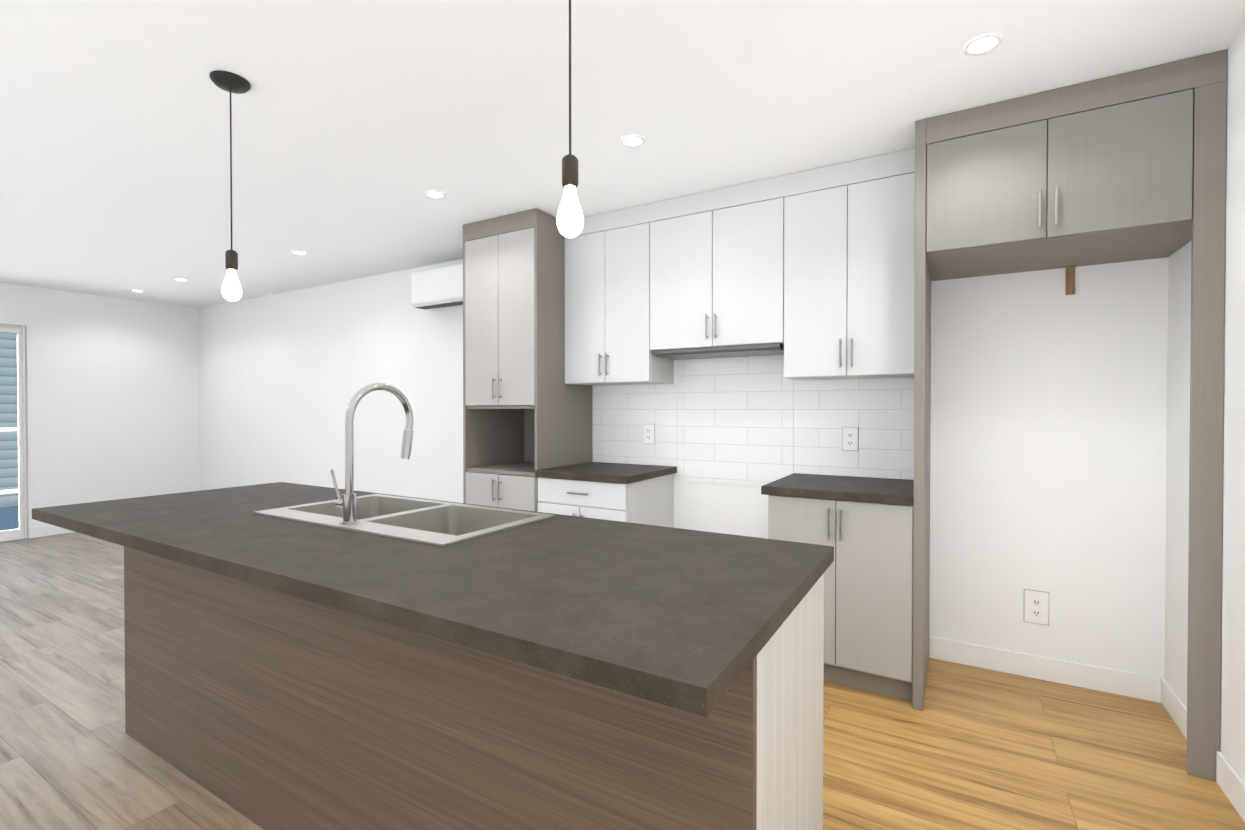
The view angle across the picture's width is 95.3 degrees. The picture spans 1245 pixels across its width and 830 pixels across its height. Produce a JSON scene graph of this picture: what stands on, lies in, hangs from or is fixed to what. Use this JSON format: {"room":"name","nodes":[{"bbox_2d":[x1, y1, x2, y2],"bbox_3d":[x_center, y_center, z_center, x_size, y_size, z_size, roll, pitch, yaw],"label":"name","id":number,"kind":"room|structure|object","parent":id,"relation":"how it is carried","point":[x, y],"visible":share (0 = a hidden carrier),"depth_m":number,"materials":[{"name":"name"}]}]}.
{"room":"kitchen","nodes":[
{"label":"kitchen","id":0,"kind":"room"},
{"bbox_2d":[0,282,199,537],"bbox_3d":[-6.308,-0.018,4.645,0.120,2.440,4.860,0,1,31],"label":"wall","id":1,"kind":"structure","parent":0,"point":[112,380],"depth_m":5.97,"materials":[{"name":"paint"}]},
{"bbox_2d":[0,323,29,541],"bbox_3d":[-6.251,0.174,4.712,0.112,2.056,1.842,0,1,31],"label":"door frame","id":2,"kind":"structure","parent":1,"relation":"attached to","point":[21,531],"depth_m":5.47,"materials":[{"name":"paint"}]},
{"bbox_2d":[30,525,74,537],"bbox_3d":[-5.385,1.136,6.091,0.011,0.105,1.393,0,1,31],"label":"baseboard","id":3,"kind":"structure","parent":1,"relation":"attached to","point":[47,530],"depth_m":5.59,"materials":[{"name":"paint"}]},
{"bbox_2d":[0,532,1244,829],"bbox_3d":[-2.600,1.274,2.461,8.900,0.100,5.300,0,1,31],"label":"floor","id":4,"kind":"structure","parent":0,"point":[974,748],"depth_m":2.09,"materials":[{"name":"brown wood"}]},
{"bbox_2d":[124,546,823,829],"bbox_3d":[-0.707,0.796,1.799,2.470,0.869,0.570,0,1,31],"label":"kitchen island","id":5,"kind":"object","parent":4,"relation":"on","point":[264,708],"visible":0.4,"depth_m":1.34,"materials":[{"name":"brown wood"}]},
{"bbox_2d":[32,482,833,716],"bbox_3d":[-0.756,0.344,1.690,2.490,0.036,0.840,0,1,31],"label":"island countertop","id":6,"kind":"structure","parent":5,"relation":"on","point":[689,621],"depth_m":1.16,"materials":[{"name":"stone"}]},
{"bbox_2d":[331,383,413,524],"bbox_3d":[-0.778,0.109,1.777,0.101,0.419,0.254,0,1,31],"label":"faucet","id":7,"kind":"object","parent":6,"relation":"on","point":[347,503],"visible":1,"depth_m":1.68,"materials":[{"name":"silver metal"}]},
{"bbox_2d":[254,494,554,546],"bbox_3d":[-0.715,0.397,1.841,0.890,0.158,0.460,0,1,31],"label":"sink","id":8,"kind":"object","parent":6,"relation":"in","point":[437,523],"visible":0.44,"depth_m":1.89,"materials":[{"name":"silver metal"}]},
{"bbox_2d":[463,208,592,511],"bbox_3d":[-0.626,-0.008,3.761,0.609,2.438,0.631,0,1,31],"label":"tall cabinet","id":9,"kind":"object","parent":4,"relation":"on","point":[527,411],"visible":0.71,"depth_m":3.53,"materials":[{"name":"grey wood"}]},
{"bbox_2d":[538,474,673,527],"bbox_3d":[-0.100,0.790,3.458,0.609,0.849,0.631,0,1,31],"label":"base cabinet","id":10,"kind":"object","parent":4,"relation":"on","point":[649,502],"visible":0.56,"depth_m":3.23,"materials":[{"name":"white wood"}]},
{"bbox_2d":[535,462,676,483],"bbox_3d":[-0.087,0.344,3.451,0.634,0.040,0.623,0,1,31],"label":"countertop","id":11,"kind":"structure","parent":10,"relation":"on","point":[621,473],"depth_m":3.29,"materials":[{"name":"laminate"}]},
{"bbox_2d":[768,495,912,701],"bbox_3d":[1.088,0.796,2.758,0.609,0.849,0.631,0,1,31],"label":"base cabinet","id":12,"kind":"object","parent":4,"relation":"on","point":[868,609],"visible":0.71,"depth_m":2.46,"materials":[{"name":"grey wood"}]},
{"bbox_2d":[761,473,913,505],"bbox_3d":[1.080,0.351,2.764,0.634,0.040,0.623,0,1,31],"label":"countertop","id":13,"kind":"structure","parent":12,"relation":"on","point":[870,490],"depth_m":2.60,"materials":[{"name":"stone"}]},
{"bbox_2d":[912,49,1227,780],"bbox_3d":[1.747,0.006,2.362,0.918,2.438,0.631,0,1,31],"label":"surround","id":14,"kind":"object","parent":4,"relation":"on","point":[1127,166],"visible":1,"depth_m":2.05,"materials":[{"name":"grey wood"}]},
{"bbox_2d":[0,0,1244,308],"bbox_3d":[-2.600,-1.266,2.436,8.900,0.100,5.300,0,1,31],"label":"ceiling","id":15,"kind":"structure","parent":0,"point":[360,128],"depth_m":2.22,"materials":[{"name":"paint"}]},
{"bbox_2d":[174,278,188,280],"bbox_3d":[-4.045,-1.240,5.204,0.110,0.005,0.110,0,1,31],"label":"recessed light","id":16,"kind":"object","parent":15,"relation":"in","point":[179,279],"visible":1,"depth_m":5.19,"materials":[{"name":"paint"}]},
{"bbox_2d":[209,70,250,300],"bbox_3d":[-1.421,-0.812,2.059,0.124,0.798,0.124,0,1,31],"label":"pendant light","id":17,"kind":"object","parent":15,"relation":"hanging from","point":[230,82],"visible":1,"depth_m":2.05,"materials":[{"name":"white glass"}]},
{"bbox_2d":[290,250,306,254],"bbox_3d":[-2.454,-1.231,4.300,0.110,0.005,0.110,0,1,31],"label":"recessed light","id":18,"kind":"object","parent":15,"relation":"in","point":[298,252],"visible":1,"depth_m":4.29,"materials":[{"name":"paint"}]},
{"bbox_2d":[425,190,445,198],"bbox_3d":[-1.036,-1.220,3.140,0.110,0.005,0.110,0,1,31],"label":"recessed light","id":19,"kind":"object","parent":15,"relation":"in","point":[433,194],"visible":1,"depth_m":3.14,"materials":[{"name":"paint"}]},
{"bbox_2d":[557,0,583,237],"bbox_3d":[-0.119,-0.805,1.292,0.124,0.798,0.124,0,1,31],"label":"pendant light","id":20,"kind":"object","parent":15,"relation":"hanging from","point":[570,220],"visible":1,"depth_m":1.28,"materials":[{"name":"white glass"}]},
{"bbox_2d":[620,135,644,146],"bbox_3d":[0.046,-1.214,2.514,0.110,0.005,0.110,0,1,31],"label":"recessed light","id":21,"kind":"object","parent":15,"relation":"in","point":[629,140],"visible":1,"depth_m":2.51,"materials":[{"name":"paint"}]},
{"bbox_2d":[963,33,1002,55],"bbox_3d":[1.174,-1.207,1.849,0.110,0.005,0.110,0,1,31],"label":"recessed light","id":22,"kind":"object","parent":15,"relation":"in","point":[983,43],"visible":1,"depth_m":1.84,"materials":[{"name":"paint"}]},
{"bbox_2d":[196,258,1163,677],"bbox_3d":[-1.326,-0.017,4.611,8.740,2.440,0.120,0,1,31],"label":"wall","id":23,"kind":"structure","parent":0,"point":[1060,447],"depth_m":2.75,"materials":[{"name":"paint"}]},
{"bbox_2d":[411,262,462,309],"bbox_3d":[-1.304,-1.000,4.402,0.800,0.292,0.198,0,1,31],"label":"mini-split air conditioner","id":24,"kind":"object","parent":23,"relation":"attached to","point":[437,287],"visible":0.52,"depth_m":4.37,"materials":[{"name":"white plastic"}]},
{"bbox_2d":[564,203,673,385],"bbox_3d":[-0.023,-0.711,3.574,0.608,1.028,0.328,0,1,31],"label":"upper cabinet","id":25,"kind":"object","parent":23,"relation":"attached to","point":[608,265],"depth_m":3.41,"materials":[{"name":"white wood"}]},
{"bbox_2d":[652,175,783,351],"bbox_3d":[0.571,-0.798,3.223,0.770,0.848,0.328,0,1,31],"label":"upper cabinet","id":26,"kind":"object","parent":23,"relation":"attached to","point":[718,254],"depth_m":3.06,"materials":[{"name":"white wood"}]},
{"bbox_2d":[653,343,783,359],"bbox_3d":[0.568,-0.356,3.222,0.730,0.033,0.305,0,1,31],"label":"hood insert","id":27,"kind":"object","parent":26,"relation":"attached to","point":[732,351],"visible":0.9,"depth_m":3.12,"materials":[{"name":"silver metal"}]},
{"bbox_2d":[592,355,913,486],"bbox_3d":[0.653,0.034,3.371,1.988,0.762,0.008,0,1,31],"label":"tile backsplash","id":28,"kind":"structure","parent":23,"relation":"attached to","point":[758,421],"depth_m":3.30,"materials":[{"name":"white tile"}]},
{"bbox_2d":[644,424,654,443],"bbox_3d":[0.170,0.122,3.645,0.081,0.129,0.011,0,1,31],"label":"electrical outlet","id":29,"kind":"object","parent":28,"relation":"attached to","point":[649,433],"visible":1,"depth_m":3.64,"materials":[{"name":"white plastic"}]},
{"bbox_2d":[842,427,858,450],"bbox_3d":[1.216,0.128,3.029,0.081,0.129,0.011,0,1,31],"label":"electrical outlet","id":30,"kind":"object","parent":28,"relation":"attached to","point":[850,438],"visible":1,"depth_m":3.02,"materials":[{"name":"white plastic"}]},
{"bbox_2d":[783,148,914,379],"bbox_3d":[1.165,-0.704,2.873,0.608,1.028,0.328,0,1,31],"label":"upper cabinet","id":31,"kind":"object","parent":23,"relation":"attached to","point":[812,271],"depth_m":2.72,"materials":[{"name":"white wood"}]},
{"bbox_2d":[1024,589,1048,624],"bbox_3d":[1.920,0.892,2.631,0.096,0.154,0.011,0,1,31],"label":"electrical outlet","id":32,"kind":"object","parent":23,"relation":"attached to","point":[1036,607],"visible":1,"depth_m":2.63,"materials":[{"name":"white plastic"}]},
{"bbox_2d":[929,637,1153,701],"bbox_3d":[1.907,1.170,2.641,0.840,0.105,0.011,0,1,31],"label":"baseboard","id":33,"kind":"structure","parent":23,"relation":"attached to","point":[1140,686],"depth_m":2.61,"materials":[{"name":"paint"}]},
{"bbox_2d":[1066,267,1074,294],"bbox_3d":[2.015,-0.602,2.554,0.030,0.120,0.021,0,1,31],"label":"cleat","id":34,"kind":"object","parent":23,"relation":"attached to","point":[1070,281],"visible":0.96,"depth_m":2.54,"materials":[{"name":"brown wood"}]},
{"bbox_2d":[1160,27,1244,782],"bbox_3d":[1.118,0.025,0.269,0.120,2.440,4.860,0,1,31],"label":"wall","id":35,"kind":"structure","parent":0,"point":[1175,425],"depth_m":1.88,"materials":[{"name":"paint"}]},
{"bbox_2d":[1154,677,1244,821],"bbox_3d":[1.062,1.192,0.320,0.014,0.105,4.868,0,1,31],"label":"baseboard","id":36,"kind":"structure","parent":35,"relation":"attached to","point":[1158,689],"depth_m":1.88,"materials":[{"name":"paint"}]},
{"label":"outside","id":37,"kind":"structure","parent":0,"visible":0},
{"bbox_2d":[0,427,18,530],"bbox_3d":[-7.629,0.736,5.361,2.865,1.160,7.000,0,1,31],"label":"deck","id":38,"kind":"object","parent":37,"point":[3,511],"depth_m":6.50,"materials":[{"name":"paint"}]},
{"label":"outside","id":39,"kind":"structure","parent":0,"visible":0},
{"bbox_2d":[0,332,18,506],"bbox_3d":[-7.242,0.011,8.852,0.600,3.300,3.980,0,1,31],"label":"neighbor","id":40,"kind":"structure","parent":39,"point":[8,341],"depth_m":7.46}
]}

